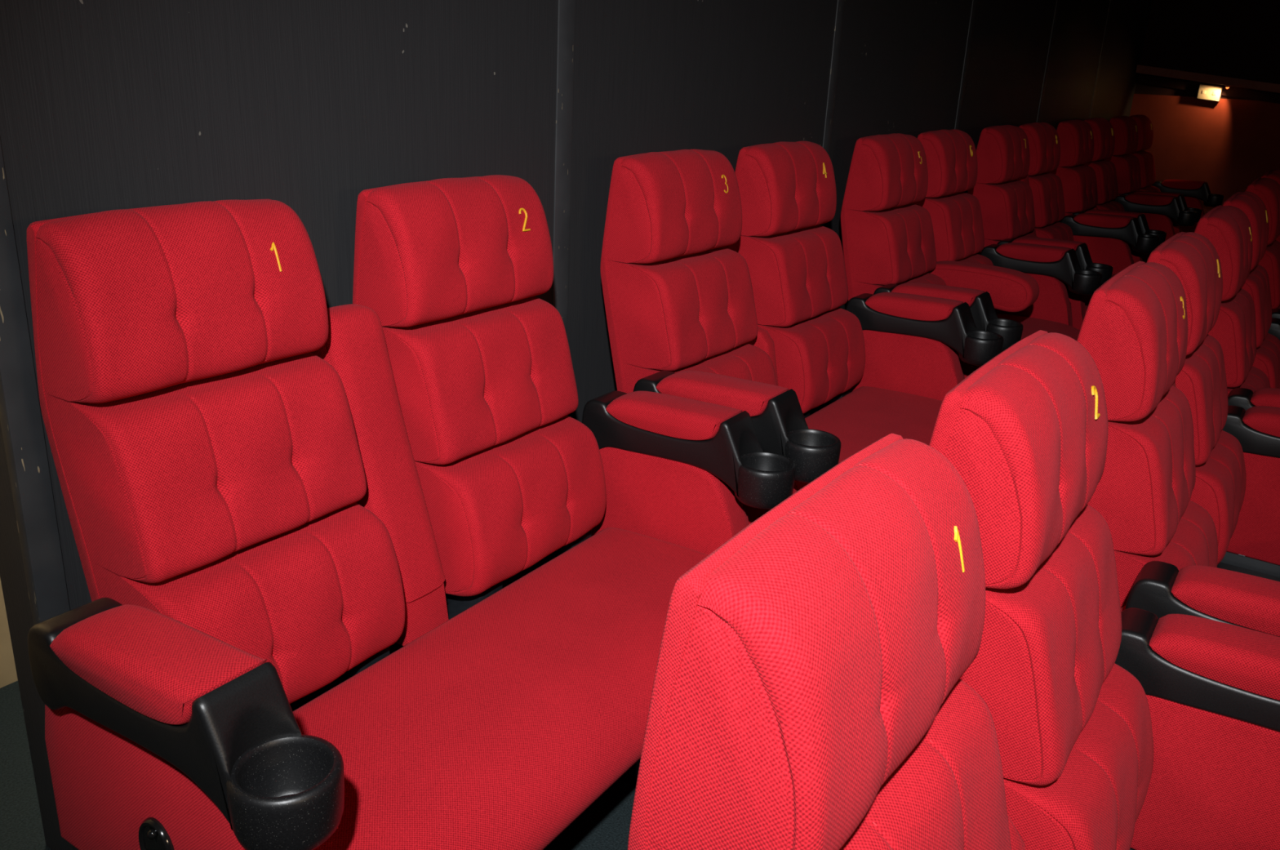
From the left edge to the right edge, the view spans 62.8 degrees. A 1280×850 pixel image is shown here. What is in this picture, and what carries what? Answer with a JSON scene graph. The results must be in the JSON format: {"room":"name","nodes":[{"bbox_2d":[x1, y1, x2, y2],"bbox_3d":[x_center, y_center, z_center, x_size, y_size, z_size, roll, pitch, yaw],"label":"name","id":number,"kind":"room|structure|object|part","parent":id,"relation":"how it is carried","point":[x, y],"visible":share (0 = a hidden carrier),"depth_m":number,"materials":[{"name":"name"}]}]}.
{"room":"auditorium","nodes":[
{"label":"auditorium","id":0,"kind":"room"},
{"bbox_2d":[0,577,17,688],"bbox_3d":[-1.912,-0.617,1.093,0.130,3.000,6.000,15,23,31],"label":"wall","id":1,"kind":"structure","parent":0,"point":[8,675],"depth_m":2.29,"materials":[{"name":"beige paint"}]},
{"bbox_2d":[0,680,636,849],"bbox_3d":[0.180,0.002,4.485,3.530,0.200,13.400,15,23,31],"label":"floor","id":2,"kind":"structure","parent":0,"point":[605,824],"depth_m":1.99,"materials":[{"name":"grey carpet"}]},
{"bbox_2d":[26,174,795,849],"bbox_3d":[-0.296,0.205,1.800,0.732,1.138,1.335,14,22,30],"label":"seat","id":3,"kind":"object","parent":2,"relation":"on","point":[277,500],"visible":0.98,"depth_m":1.61,"materials":[{"name":"red fabric"}]},
{"bbox_3d":[-0.596,0.493,1.355,0.492,0.301,0.076,14,22,30],"label":"panel","id":4,"kind":"part","parent":3,"relation":"part of","materials":[{"name":"red fabric"}]},
{"bbox_3d":[-0.695,0.050,1.657,0.138,0.778,0.401,14,22,30],"label":"backrest","id":5,"kind":"part","parent":3,"relation":"part of","materials":[{"name":"red fabric"}]},
{"bbox_3d":[-0.587,0.329,1.282,0.401,0.158,0.104,14,22,30],"label":"armrest","id":6,"kind":"part","parent":3,"relation":"part of","materials":[{"name":"red fabric"}]},
{"bbox_2d":[44,351,366,582],"bbox_3d":[-0.646,0.043,1.621,0.227,0.245,0.399,14,22,30],"label":"cushion","id":7,"kind":"object","parent":3,"relation":"on","point":[212,478],"depth_m":1.52,"materials":[{"name":"red fabric"}]},
{"bbox_2d":[89,502,405,703],"bbox_3d":[-0.599,0.294,1.669,0.248,0.258,0.399,14,22,30],"label":"cushion","id":8,"kind":"object","parent":3,"relation":"on","point":[319,598],"depth_m":1.61,"materials":[{"name":"red fabric"}]},
{"bbox_3d":[-0.470,0.047,1.867,0.230,0.499,0.125,14,22,30],"label":"armrest","id":9,"kind":"part","parent":3,"relation":"part of","materials":[{"name":"red fabric"}]},
{"bbox_3d":[-0.374,-0.100,2.133,0.138,0.778,0.422,14,22,30],"label":"backrest","id":10,"kind":"part","parent":3,"relation":"part of","materials":[{"name":"red fabric"}]},
{"bbox_3d":[-0.279,0.536,1.893,0.480,0.455,1.150,14,22,30],"label":"seat frame","id":11,"kind":"part","parent":3,"relation":"part of","materials":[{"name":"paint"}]},
{"bbox_2d":[382,296,578,464],"bbox_3d":[-0.325,-0.107,2.098,0.228,0.245,0.420,14,22,30],"label":"cushion","id":12,"kind":"object","parent":3,"relation":"on","point":[490,384],"depth_m":2.00,"materials":[{"name":"red fabric"}]},
{"bbox_3d":[-0.188,0.465,1.810,0.447,0.145,1.096,14,22,30],"label":"bench seat","id":13,"kind":"part","parent":3,"relation":"part of","materials":[{"name":"red fabric"}]},
{"bbox_2d":[414,415,606,596],"bbox_3d":[-0.278,0.145,2.145,0.249,0.258,0.420,14,22,30],"label":"cushion","id":14,"kind":"object","parent":3,"relation":"on","point":[495,510],"depth_m":2.03,"materials":[{"name":"red fabric"}]},
{"bbox_3d":[0.043,0.193,2.307,0.492,0.301,0.076,14,22,30],"label":"panel","id":15,"kind":"part","parent":3,"relation":"part of","materials":[{"name":"red fabric"}]},
{"bbox_3d":[0.066,0.023,2.253,0.401,0.158,0.104,14,22,30],"label":"armrest","id":16,"kind":"part","parent":3,"relation":"part of","materials":[{"name":"black plastic"}]},
{"bbox_2d":[600,140,1003,524],"bbox_3d":[0.475,-0.135,2.849,0.732,1.163,1.335,15,23,31],"label":"seat","id":17,"kind":"object","parent":2,"relation":"on","point":[722,285],"visible":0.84,"depth_m":2.88,"materials":[{"name":"red fabric"}]},
{"bbox_3d":[0.070,-0.302,2.700,0.138,0.778,0.422,15,23,31],"label":"backrest","id":18,"kind":"part","parent":17,"relation":"part of","materials":[{"name":"red fabric"}]},
{"bbox_2d":[606,246,757,370],"bbox_3d":[0.118,-0.309,2.664,0.227,0.245,0.420,15,23,31],"label":"cushion","id":19,"kind":"object","parent":17,"relation":"on","point":[694,310],"depth_m":2.54,"materials":[{"name":"red fabric"}]},
{"bbox_2d":[622,342,777,393],"bbox_3d":[0.164,-0.057,2.711,0.248,0.258,0.420,15,23,31],"label":"cushion","id":20,"kind":"object","parent":17,"relation":"on","point":[745,361],"depth_m":2.65,"materials":[{"name":"red fabric"}]},
{"bbox_3d":[0.174,-0.026,2.332,0.401,0.158,0.104,15,23,31],"label":"armrest","id":21,"kind":"part","parent":17,"relation":"part of","materials":[{"name":"red fabric"}]},
{"bbox_3d":[0.407,-0.452,3.179,0.138,0.778,0.422,15,23,31],"label":"backrest","id":22,"kind":"part","parent":17,"relation":"part of","materials":[{"name":"red fabric"}]},
{"bbox_3d":[0.338,-0.115,2.952,0.115,0.325,0.052,15,23,31],"label":"post","id":23,"kind":"part","parent":17,"relation":"part of","materials":[{"name":"red fabric"}]},
{"bbox_3d":[0.165,0.138,2.405,0.492,0.301,0.076,15,23,31],"label":"panel","id":24,"kind":"part","parent":17,"relation":"part of","materials":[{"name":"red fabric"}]},
{"bbox_2d":[729,224,848,326],"bbox_3d":[0.455,-0.459,3.143,0.228,0.245,0.420,15,23,31],"label":"cushion","id":25,"kind":"object","parent":17,"relation":"on","point":[798,276],"depth_m":3.00,"materials":[{"name":"red fabric"}]},
{"bbox_2d":[757,307,865,413],"bbox_3d":[0.502,-0.207,3.189,0.249,0.258,0.420,15,23,31],"label":"cushion","id":26,"kind":"object","parent":17,"relation":"on","point":[820,357],"depth_m":3.05,"materials":[{"name":"red fabric"}]},
{"bbox_3d":[0.493,0.196,2.941,0.480,0.480,1.150,15,23,31],"label":"seat frame","id":27,"kind":"part","parent":17,"relation":"part of","materials":[{"name":"fabric"}]},
{"bbox_3d":[0.583,0.113,2.851,0.447,0.145,1.096,15,23,31],"label":"bench seat","id":28,"kind":"part","parent":17,"relation":"part of","materials":[{"name":"red fabric"}]},
{"bbox_3d":[0.825,-0.156,3.344,0.492,0.301,0.076,15,23,31],"label":"panel","id":29,"kind":"part","parent":17,"relation":"part of","materials":[{"name":"red fabric"}]},
{"bbox_3d":[0.848,-0.326,3.290,0.401,0.158,0.104,15,23,31],"label":"armrest","id":30,"kind":"part","parent":17,"relation":"part of","materials":[{"name":"red fabric"}]},
{"bbox_2d":[840,128,1102,377],"bbox_3d":[1.272,-0.490,3.982,0.732,1.163,1.335,15,23,31],"label":"seat","id":31,"kind":"object","parent":2,"relation":"on","point":[909,224],"visible":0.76,"depth_m":3.85,"materials":[{"name":"red fabric"}]},
{"bbox_3d":[0.867,-0.657,3.834,0.138,0.778,0.422,15,23,31],"label":"backrest","id":32,"kind":"part","parent":31,"relation":"part of","materials":[{"name":"red fabric"}]},
{"bbox_2d":[845,203,936,284],"bbox_3d":[0.915,-0.664,3.798,0.227,0.245,0.420,15,23,31],"label":"cushion","id":33,"kind":"object","parent":31,"relation":"on","point":[895,244],"depth_m":3.66,"materials":[{"name":"red fabric"}]},
{"bbox_2d":[853,272,946,296],"bbox_3d":[0.961,-0.412,3.844,0.248,0.258,0.420,15,23,31],"label":"cushion","id":34,"kind":"object","parent":31,"relation":"on","point":[862,285],"depth_m":3.69,"materials":[{"name":"red fabric"}]},
{"bbox_3d":[1.203,-0.807,4.312,0.138,0.778,0.422,15,23,31],"label":"backrest","id":35,"kind":"part","parent":31,"relation":"part of","materials":[{"name":"red fabric"}]},
{"bbox_3d":[0.971,-0.381,3.465,0.401,0.158,0.104,15,23,31],"label":"armrest","id":36,"kind":"part","parent":31,"relation":"part of","materials":[{"name":"red fabric"}]},
{"bbox_2d":[912,191,984,261],"bbox_3d":[1.252,-0.814,4.276,0.228,0.245,0.420,15,23,31],"label":"cushion","id":37,"kind":"object","parent":31,"relation":"on","point":[956,217],"depth_m":4.13,"materials":[{"name":"red fabric"}]},
{"bbox_3d":[0.962,-0.217,3.538,0.492,0.301,0.076,15,23,31],"label":"panel","id":38,"kind":"part","parent":31,"relation":"part of","materials":[{"name":"red fabric"}]},
{"bbox_2d":[955,253,993,265],"bbox_3d":[1.298,-0.562,4.322,0.249,0.258,0.420,15,23,31],"label":"cushion","id":39,"kind":"object","parent":31,"relation":"on","point":[973,258],"depth_m":4.33,"materials":[{"name":"red fabric"}]},
{"bbox_3d":[1.273,-0.531,3.968,0.442,0.146,0.125,15,23,31],"label":"armrest","id":40,"kind":"part","parent":31,"relation":"part of","materials":[{"name":"red fabric"}]},
{"bbox_3d":[1.644,-0.681,4.423,0.401,0.158,0.104,15,23,31],"label":"armrest","id":41,"kind":"part","parent":31,"relation":"part of","materials":[{"name":"black plastic"}]},
{"bbox_3d":[1.622,-0.511,4.477,0.492,0.301,0.076,15,23,31],"label":"panel","id":42,"kind":"part","parent":31,"relation":"part of","materials":[{"name":"red fabric"}]},
{"bbox_3d":[1.379,-0.242,3.985,0.447,0.145,1.096,15,23,31],"label":"bench seat","id":43,"kind":"part","parent":31,"relation":"part of","materials":[{"name":"red fabric"}]},
{"bbox_2d":[967,122,1159,329],"bbox_3d":[2.069,-0.845,5.115,0.732,1.163,1.335,15,23,31],"label":"seat","id":44,"kind":"object","parent":2,"relation":"on","point":[1019,198],"visible":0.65,"depth_m":4.99,"materials":[{"name":"red fabric"}]},
{"bbox_3d":[1.663,-1.012,4.967,0.138,0.778,0.422,15,23,31],"label":"backrest","id":45,"kind":"part","parent":44,"relation":"part of","materials":[{"name":"red fabric"}]},
{"bbox_2d":[971,179,1035,239],"bbox_3d":[1.712,-1.019,4.931,0.227,0.245,0.420,15,23,31],"label":"cushion","id":46,"kind":"object","parent":44,"relation":"on","point":[1006,206],"depth_m":4.77,"materials":[{"name":"red fabric"}]},
{"bbox_2d":[977,233,1038,254],"bbox_3d":[1.758,-0.767,4.977,0.248,0.258,0.420,15,23,31],"label":"cushion","id":47,"kind":"object","parent":44,"relation":"on","point":[989,239],"depth_m":4.80,"materials":[{"name":"red fabric"}]},
{"bbox_3d":[1.898,-1.016,5.181,0.230,0.499,0.125,15,23,31],"label":"armrest","id":48,"kind":"part","parent":44,"relation":"part of","materials":[{"name":"red fabric"}]},
{"bbox_3d":[1.768,-0.736,4.598,0.401,0.158,0.104,15,23,31],"label":"armrest","id":49,"kind":"part","parent":44,"relation":"part of","materials":[{"name":"black plastic"}]},
{"bbox_2d":[1028,172,1065,227],"bbox_3d":[2.048,-1.169,5.409,0.228,0.245,0.420,15,23,31],"label":"cushion","id":50,"kind":"object","parent":44,"relation":"on","point":[1046,188],"depth_m":5.27,"materials":[{"name":"red fabric"}]},
{"bbox_2d":[1035,221,1073,240],"bbox_3d":[2.095,-0.917,5.455,0.249,0.258,0.420,15,23,31],"label":"cushion","id":51,"kind":"object","parent":44,"relation":"on","point":[1052,229],"depth_m":5.32,"materials":[{"name":"red fabric"}]},
{"bbox_3d":[1.759,-0.572,4.671,0.492,0.301,0.076,15,23,31],"label":"panel","id":52,"kind":"part","parent":44,"relation":"part of","materials":[{"name":"red fabric"}]},
{"bbox_3d":[2.176,-0.597,5.118,0.447,0.145,1.096,15,23,31],"label":"bench seat","id":53,"kind":"part","parent":44,"relation":"part of","materials":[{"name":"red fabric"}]},
{"bbox_3d":[2.441,-1.036,5.556,0.401,0.158,0.104,15,23,31],"label":"armrest","id":54,"kind":"part","parent":44,"relation":"part of","materials":[{"name":"black plastic"}]},
{"bbox_3d":[2.419,-0.866,5.610,0.492,0.301,0.076,15,23,31],"label":"panel","id":55,"kind":"part","parent":44,"relation":"part of","materials":[{"name":"red fabric"}]},
{"bbox_2d":[1048,117,1197,263],"bbox_3d":[2.866,-1.200,6.248,0.732,1.163,1.335,15,23,31],"label":"seat","id":56,"kind":"object","parent":2,"relation":"on","point":[1089,181],"visible":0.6,"depth_m":6.28,"materials":[{"name":"red fabric"}]},
{"bbox_3d":[2.460,-1.367,6.100,0.138,0.778,0.422,15,23,31],"label":"backrest","id":57,"kind":"part","parent":56,"relation":"part of","materials":[{"name":"red fabric"}]},
{"bbox_2d":[1048,164,1097,213],"bbox_3d":[2.508,-1.374,6.064,0.227,0.245,0.420,15,23,31],"label":"cushion","id":58,"kind":"object","parent":56,"relation":"on","point":[1079,184],"depth_m":5.90,"materials":[{"name":"red fabric"}]},
{"bbox_2d":[1057,208,1094,222],"bbox_3d":[2.554,-1.122,6.111,0.248,0.258,0.420,15,23,31],"label":"cushion","id":59,"kind":"object","parent":56,"relation":"on","point":[1068,211],"depth_m":5.92,"materials":[{"name":"red fabric"}]},
{"bbox_2d":[1083,159,1118,204],"bbox_3d":[2.845,-1.524,6.543,0.228,0.245,0.420,15,23,31],"label":"cushion","id":60,"kind":"object","parent":56,"relation":"on","point":[1104,170],"depth_m":6.40,"materials":[{"name":"red fabric"}]},
{"bbox_2d":[1096,200,1124,211],"bbox_3d":[2.892,-1.272,6.589,0.249,0.258,0.420,15,23,31],"label":"cushion","id":61,"kind":"object","parent":56,"relation":"on","point":[1111,205],"depth_m":6.46,"materials":[{"name":"red fabric"}]},
{"bbox_3d":[2.564,-1.091,5.732,0.401,0.158,0.104,15,23,31],"label":"armrest","id":62,"kind":"part","parent":56,"relation":"part of","materials":[{"name":"black plastic"}]},
{"bbox_3d":[2.555,-0.927,5.804,0.492,0.301,0.076,15,23,31],"label":"panel","id":63,"kind":"part","parent":56,"relation":"part of","materials":[{"name":"red fabric"}]},
{"bbox_3d":[2.973,-0.952,6.251,0.447,0.145,1.096,15,23,31],"label":"bench seat","id":64,"kind":"part","parent":56,"relation":"part of","materials":[{"name":"red fabric"}]},
{"bbox_3d":[3.238,-1.391,6.690,0.401,0.158,0.104,15,23,31],"label":"armrest","id":65,"kind":"part","parent":56,"relation":"part of","materials":[{"name":"black plastic"}]},
{"bbox_3d":[3.216,-1.221,6.744,0.492,0.301,0.076,15,23,31],"label":"panel","id":66,"kind":"part","parent":56,"relation":"part of","materials":[{"name":"red fabric"}]},
{"bbox_2d":[1104,114,1223,234],"bbox_3d":[3.662,-1.555,7.382,0.732,1.163,1.335,15,23,31],"label":"seat","id":67,"kind":"object","parent":2,"relation":"on","point":[1135,166],"visible":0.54,"depth_m":7.42,"materials":[{"name":"red fabric"}]},
{"bbox_3d":[3.257,-1.722,7.233,0.138,0.778,0.422,15,23,31],"label":"backrest","id":68,"kind":"part","parent":67,"relation":"part of","materials":[{"name":"red fabric"}]},
{"bbox_2d":[1104,153,1141,194],"bbox_3d":[3.305,-1.729,7.197,0.227,0.245,0.420,15,23,31],"label":"cushion","id":69,"kind":"object","parent":67,"relation":"on","point":[1127,166],"depth_m":7.02,"materials":[{"name":"red fabric"}]},
{"bbox_2d":[1128,150,1155,187],"bbox_3d":[3.642,-1.879,7.676,0.228,0.245,0.420,15,23,31],"label":"cushion","id":70,"kind":"object","parent":67,"relation":"on","point":[1148,173],"depth_m":7.53,"materials":[{"name":"red fabric"}]},
{"bbox_2d":[1139,185,1160,191],"bbox_3d":[3.688,-1.627,7.722,0.249,0.258,0.420,15,23,31],"label":"cushion","id":71,"kind":"object","parent":67,"relation":"on","point":[1144,188],"depth_m":7.61,"materials":[{"name":"red fabric"}]},
{"bbox_3d":[3.361,-1.446,6.865,0.401,0.158,0.104,15,23,31],"label":"armrest","id":72,"kind":"part","parent":67,"relation":"part of","materials":[{"name":"black plastic"}]},
{"bbox_3d":[3.352,-1.282,6.938,0.492,0.301,0.076,15,23,31],"label":"panel","id":73,"kind":"part","parent":67,"relation":"part of","materials":[{"name":"red fabric"}]},
{"bbox_3d":[4.034,-1.746,7.823,0.401,0.158,0.104,15,23,31],"label":"armrest","id":74,"kind":"part","parent":67,"relation":"part of","materials":[{"name":"black plastic"}]},
{"bbox_3d":[3.769,-1.306,7.384,0.447,0.145,1.096,15,23,31],"label":"bench seat","id":75,"kind":"part","parent":67,"relation":"part of","materials":[{"name":"red fabric"}]},
{"bbox_3d":[4.012,-1.576,7.877,0.492,0.301,0.076,15,23,31],"label":"panel","id":76,"kind":"part","parent":67,"relation":"part of","materials":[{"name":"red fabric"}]},
{"bbox_2d":[0,0,1152,849],"bbox_3d":[1.470,-1.729,4.772,0.110,3.000,8.650,15,23,31],"label":"wall","id":77,"kind":"structure","parent":0,"point":[308,106],"depth_m":2.12,"materials":[{"name":"black fabric"}]},
{"bbox_2d":[0,140,73,849],"bbox_3d":[-0.888,-0.650,1.336,0.026,3.000,0.048,15,23,31],"label":"trim","id":78,"kind":"structure","parent":77,"relation":"attached to","point":[20,417],"depth_m":1.56,"materials":[{"name":"black"}]},
{"bbox_2d":[551,0,575,334],"bbox_3d":[-0.171,-0.970,2.358,0.023,3.000,0.060,15,23,31],"label":"trim","id":79,"kind":"structure","parent":77,"relation":"attached to","point":[566,8],"depth_m":2.46,"materials":[{"name":"black"}]},
{"bbox_2d":[818,0,845,225],"bbox_3d":[0.663,-1.342,3.545,0.023,3.000,0.060,15,23,31],"label":"trim","id":80,"kind":"structure","parent":77,"relation":"attached to","point":[841,3],"depth_m":3.58,"materials":[{"name":"black"}]},
{"bbox_2d":[954,0,977,129],"bbox_3d":[1.456,-1.695,4.673,0.023,3.000,0.060,15,23,31],"label":"trim","id":81,"kind":"structure","parent":77,"relation":"attached to","point":[974,2],"depth_m":4.69,"materials":[{"name":"black"}]},
{"bbox_2d":[1036,0,1059,122],"bbox_3d":[2.260,-2.053,5.816,0.023,3.000,0.060,15,23,31],"label":"trim","id":82,"kind":"structure","parent":77,"relation":"attached to","point":[1057,1],"depth_m":5.82,"materials":[{"name":"black"}]},
{"bbox_2d":[1088,0,1112,118],"bbox_3d":[3.014,-2.389,6.889,0.023,3.000,0.060,15,23,31],"label":"trim","id":83,"kind":"structure","parent":77,"relation":"attached to","point":[1111,1],"depth_m":6.87,"materials":[{"name":"black"}]},
{"bbox_2d":[1129,0,1279,213],"bbox_3d":[6.267,-1.925,6.638,6.641,3.400,0.150,15,23,31],"label":"wall","id":84,"kind":"structure","parent":0,"point":[1227,144],"depth_m":7.80,"materials":[{"name":"red paint"}]},
{"bbox_2d":[1135,64,1279,93],"bbox_3d":[4.952,-2.264,7.280,2.831,0.326,0.190,15,23,31],"label":"trim","id":85,"kind":"structure","parent":84,"relation":"attached to","point":[1221,80],"depth_m":7.64,"materials":[{"name":"brown paint"}]},
{"bbox_2d":[1137,73,1279,103],"bbox_3d":[4.990,-2.220,7.360,2.831,0.340,0.042,15,23,31],"label":"trim","id":86,"kind":"structure","parent":84,"relation":"attached to","point":[1234,91],"depth_m":7.79,"materials":[{"name":"brown"}]},
{"bbox_2d":[1196,84,1222,101],"bbox_3d":[4.223,-2.462,7.775,0.150,0.113,0.059,15,23,31],"label":"wall lamp","id":87,"kind":"object","parent":84,"relation":"attached to","point":[1205,91],"visible":1,"depth_m":7.75,"materials":[{"name":"white glass"}]},
{"bbox_3d":[3.737,1.111,2.332,5.070,0.266,13.400,15,23,31],"label":"step","id":88,"kind":"structure","parent":0,"visible":0},
{"bbox_2d":[627,329,1279,849],"bbox_3d":[0.561,0.594,1.181,0.732,1.163,1.335,15,23,31],"label":"seat","id":89,"kind":"object","parent":88,"relation":"on","point":[920,646],"visible":1,"depth_m":1.03,"materials":[{"name":"red fabric"}]},
{"bbox_3d":[0.156,0.426,1.032,0.138,0.778,0.422,15,23,31],"label":"backrest","id":90,"kind":"part","parent":89,"relation":"part of","materials":[{"name":"red fabric"}]},
{"bbox_2d":[646,678,1011,849],"bbox_3d":[0.204,0.419,0.996,0.227,0.245,0.420,15,23,31],"label":"cushion","id":91,"kind":"object","parent":89,"relation":"on","point":[948,793],"depth_m":0.99,"materials":[{"name":"red fabric"}]},
{"bbox_3d":[0.492,0.277,1.511,0.138,0.778,0.422,15,23,31],"label":"backrest","id":92,"kind":"part","parent":89,"relation":"part of","materials":[{"name":"red fabric"}]},
{"bbox_3d":[0.424,0.614,1.283,0.115,0.325,0.052,15,23,31],"label":"post","id":93,"kind":"part","parent":89,"relation":"part of","materials":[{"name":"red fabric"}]},
{"bbox_2d":[960,504,1121,785],"bbox_3d":[0.540,0.270,1.475,0.228,0.245,0.420,15,23,31],"label":"cushion","id":94,"kind":"object","parent":89,"relation":"on","point":[1046,672],"depth_m":1.31,"materials":[{"name":"red fabric"}]},
{"bbox_2d":[1003,662,1153,849],"bbox_3d":[0.587,0.522,1.521,0.249,0.258,0.420,15,23,31],"label":"cushion","id":95,"kind":"object","parent":89,"relation":"on","point":[1096,802],"depth_m":1.38,"materials":[{"name":"red fabric"}]},
{"bbox_3d":[0.933,0.402,1.622,0.401,0.158,0.104,15,23,31],"label":"armrest","id":96,"kind":"part","parent":89,"relation":"part of","materials":[{"name":"red fabric"}]},
{"bbox_3d":[0.911,0.573,1.676,0.492,0.301,0.076,15,23,31],"label":"panel","id":97,"kind":"part","parent":89,"relation":"part of","materials":[{"name":"red fabric"}]},
{"bbox_2d":[1076,231,1279,636],"bbox_3d":[1.358,0.239,2.314,0.732,1.163,1.335,15,23,31],"label":"seat","id":98,"kind":"object","parent":88,"relation":"on","point":[1187,493],"visible":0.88,"depth_m":2.00,"materials":[{"name":"red fabric"}]},
{"bbox_3d":[0.952,0.072,2.165,0.138,0.778,0.422,15,23,31],"label":"backrest","id":99,"kind":"part","parent":98,"relation":"part of","materials":[{"name":"red fabric"}]},
{"bbox_2d":[1087,385,1195,555],"bbox_3d":[1.000,0.064,2.129,0.227,0.245,0.420,15,23,31],"label":"cushion","id":100,"kind":"object","parent":98,"relation":"on","point":[1143,493],"depth_m":1.96,"materials":[{"name":"red fabric"}]},
{"bbox_3d":[1.289,-0.078,2.644,0.138,0.778,0.422,15,23,31],"label":"backrest","id":101,"kind":"part","parent":98,"relation":"part of","materials":[{"name":"red fabric"}]},
{"bbox_2d":[1114,500,1217,607],"bbox_3d":[1.047,0.317,2.176,0.248,0.258,0.420,15,23,31],"label":"cushion","id":102,"kind":"object","parent":98,"relation":"on","point":[1194,541],"depth_m":2.05,"materials":[{"name":"red fabric"}]},
{"bbox_2d":[1174,333,1228,465],"bbox_3d":[1.337,-0.085,2.608,0.228,0.245,0.420,15,23,31],"label":"cushion","id":103,"kind":"object","parent":98,"relation":"on","point":[1202,379],"depth_m":2.46,"materials":[{"name":"red fabric"}]},
{"bbox_3d":[1.056,0.347,1.797,0.401,0.158,0.104,15,23,31],"label":"armrest","id":104,"kind":"part","parent":98,"relation":"part of","materials":[{"name":"red fabric"}]},
{"bbox_2d":[1190,430,1246,564],"bbox_3d":[1.384,0.167,2.654,0.249,0.258,0.420,15,23,31],"label":"cushion","id":105,"kind":"object","parent":98,"relation":"on","point":[1220,487],"depth_m":2.46,"materials":[{"name":"red fabric"}]},
{"bbox_3d":[1.375,0.570,2.406,0.480,0.480,1.150,15,23,31],"label":"seat frame","id":106,"kind":"part","parent":98,"relation":"part of","materials":[{"name":"paint"}]},
{"bbox_3d":[1.679,0.498,2.915,0.440,0.310,0.054,15,23,31],"label":"leg","id":107,"kind":"part","parent":98,"relation":"part of","materials":[{"name":"paint"}]},
{"bbox_3d":[1.730,0.047,2.755,0.401,0.158,0.104,15,23,31],"label":"armrest","id":108,"kind":"part","parent":98,"relation":"part of","materials":[{"name":"black plastic"}]},
{"bbox_3d":[1.708,0.218,2.809,0.492,0.301,0.076,15,23,31],"label":"panel","id":109,"kind":"part","parent":98,"relation":"part of","materials":[{"name":"red fabric"}]},
{"bbox_2d":[1194,191,1279,410],"bbox_3d":[2.154,-0.116,3.447,0.732,1.163,1.335,15,23,31],"label":"seat","id":110,"kind":"object","parent":88,"relation":"on","point":[1245,328],"visible":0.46,"depth_m":3.15,"materials":[{"name":"red fabric"}]},
{"bbox_3d":[1.749,-0.283,3.299,0.138,0.778,0.422,15,23,31],"label":"backrest","id":111,"kind":"part","parent":110,"relation":"part of","materials":[{"name":"red fabric"}]},
{"bbox_3d":[2.086,-0.433,3.777,0.138,0.778,0.422,15,23,31],"label":"backrest","id":112,"kind":"part","parent":110,"relation":"part of","materials":[{"name":"red fabric"}]},
{"bbox_2d":[1208,288,1256,387],"bbox_3d":[1.797,-0.291,3.263,0.227,0.245,0.420,15,23,31],"label":"cushion","id":113,"kind":"object","parent":110,"relation":"on","point":[1234,327],"depth_m":3.08,"materials":[{"name":"red fabric"}]},
{"bbox_3d":[1.853,-0.007,2.930,0.401,0.158,0.104,15,23,31],"label":"armrest","id":114,"kind":"part","parent":110,"relation":"part of","materials":[{"name":"black plastic"}]},
{"bbox_2d":[1226,366,1270,395],"bbox_3d":[1.843,-0.038,3.309,0.248,0.258,0.420,15,23,31],"label":"cushion","id":115,"kind":"object","parent":110,"relation":"on","point":[1256,379],"depth_m":3.25,"materials":[{"name":"red fabric"}]},
{"bbox_2d":[1241,264,1271,347],"bbox_3d":[2.134,-0.440,3.741,0.228,0.245,0.420,15,23,31],"label":"cushion","id":116,"kind":"object","parent":110,"relation":"on","point":[1257,283],"depth_m":3.59,"materials":[{"name":"red fabric"}]},
{"bbox_2d":[1252,333,1279,388],"bbox_3d":[2.180,-0.188,3.787,0.249,0.258,0.420,15,23,31],"label":"cushion","id":117,"kind":"object","parent":110,"relation":"on","point":[1267,359],"depth_m":3.60,"materials":[{"name":"red fabric"}]},
{"bbox_3d":[2.527,-0.307,3.888,0.401,0.158,0.104,15,23,31],"label":"armrest","id":118,"kind":"part","parent":110,"relation":"part of","materials":[{"name":"black plastic"}]},
{"bbox_2d":[1245,168,1279,318],"bbox_3d":[2.951,-0.471,4.580,0.732,1.163,1.335,15,23,31],"label":"seat","id":119,"kind":"object","parent":88,"relation":"on","point":[1267,187],"visible":0.27,"depth_m":4.19,"materials":[{"name":"red fabric"}]},
{"bbox_3d":[2.546,-0.638,4.432,0.138,0.778,0.422,15,23,31],"label":"backrest","id":120,"kind":"part","parent":119,"relation":"part of","materials":[{"name":"red fabric"}]},
{"bbox_3d":[2.882,-0.788,4.910,0.138,0.778,0.422,15,23,31],"label":"backrest","id":121,"kind":"part","parent":119,"relation":"part of","materials":[{"name":"red fabric"}]},
{"bbox_2d":[1257,240,1279,309],"bbox_3d":[2.594,-0.645,4.396,0.227,0.245,0.420,15,23,31],"label":"cushion","id":122,"kind":"object","parent":119,"relation":"on","point":[1270,261],"depth_m":4.20,"materials":[{"name":"red fabric"}]},
{"bbox_3d":[2.650,-0.362,4.063,0.401,0.158,0.104,15,23,31],"label":"armrest","id":123,"kind":"part","parent":119,"relation":"part of","materials":[{"name":"black plastic"}]},
{"bbox_2d":[1275,233,1279,242],"bbox_3d":[2.931,-0.795,4.874,0.228,0.245,0.420,15,23,31],"label":"cushion","id":124,"kind":"object","parent":119,"relation":"on","point":[1277,238],"depth_m":4.66,"materials":[{"name":"red fabric"}]}
]}

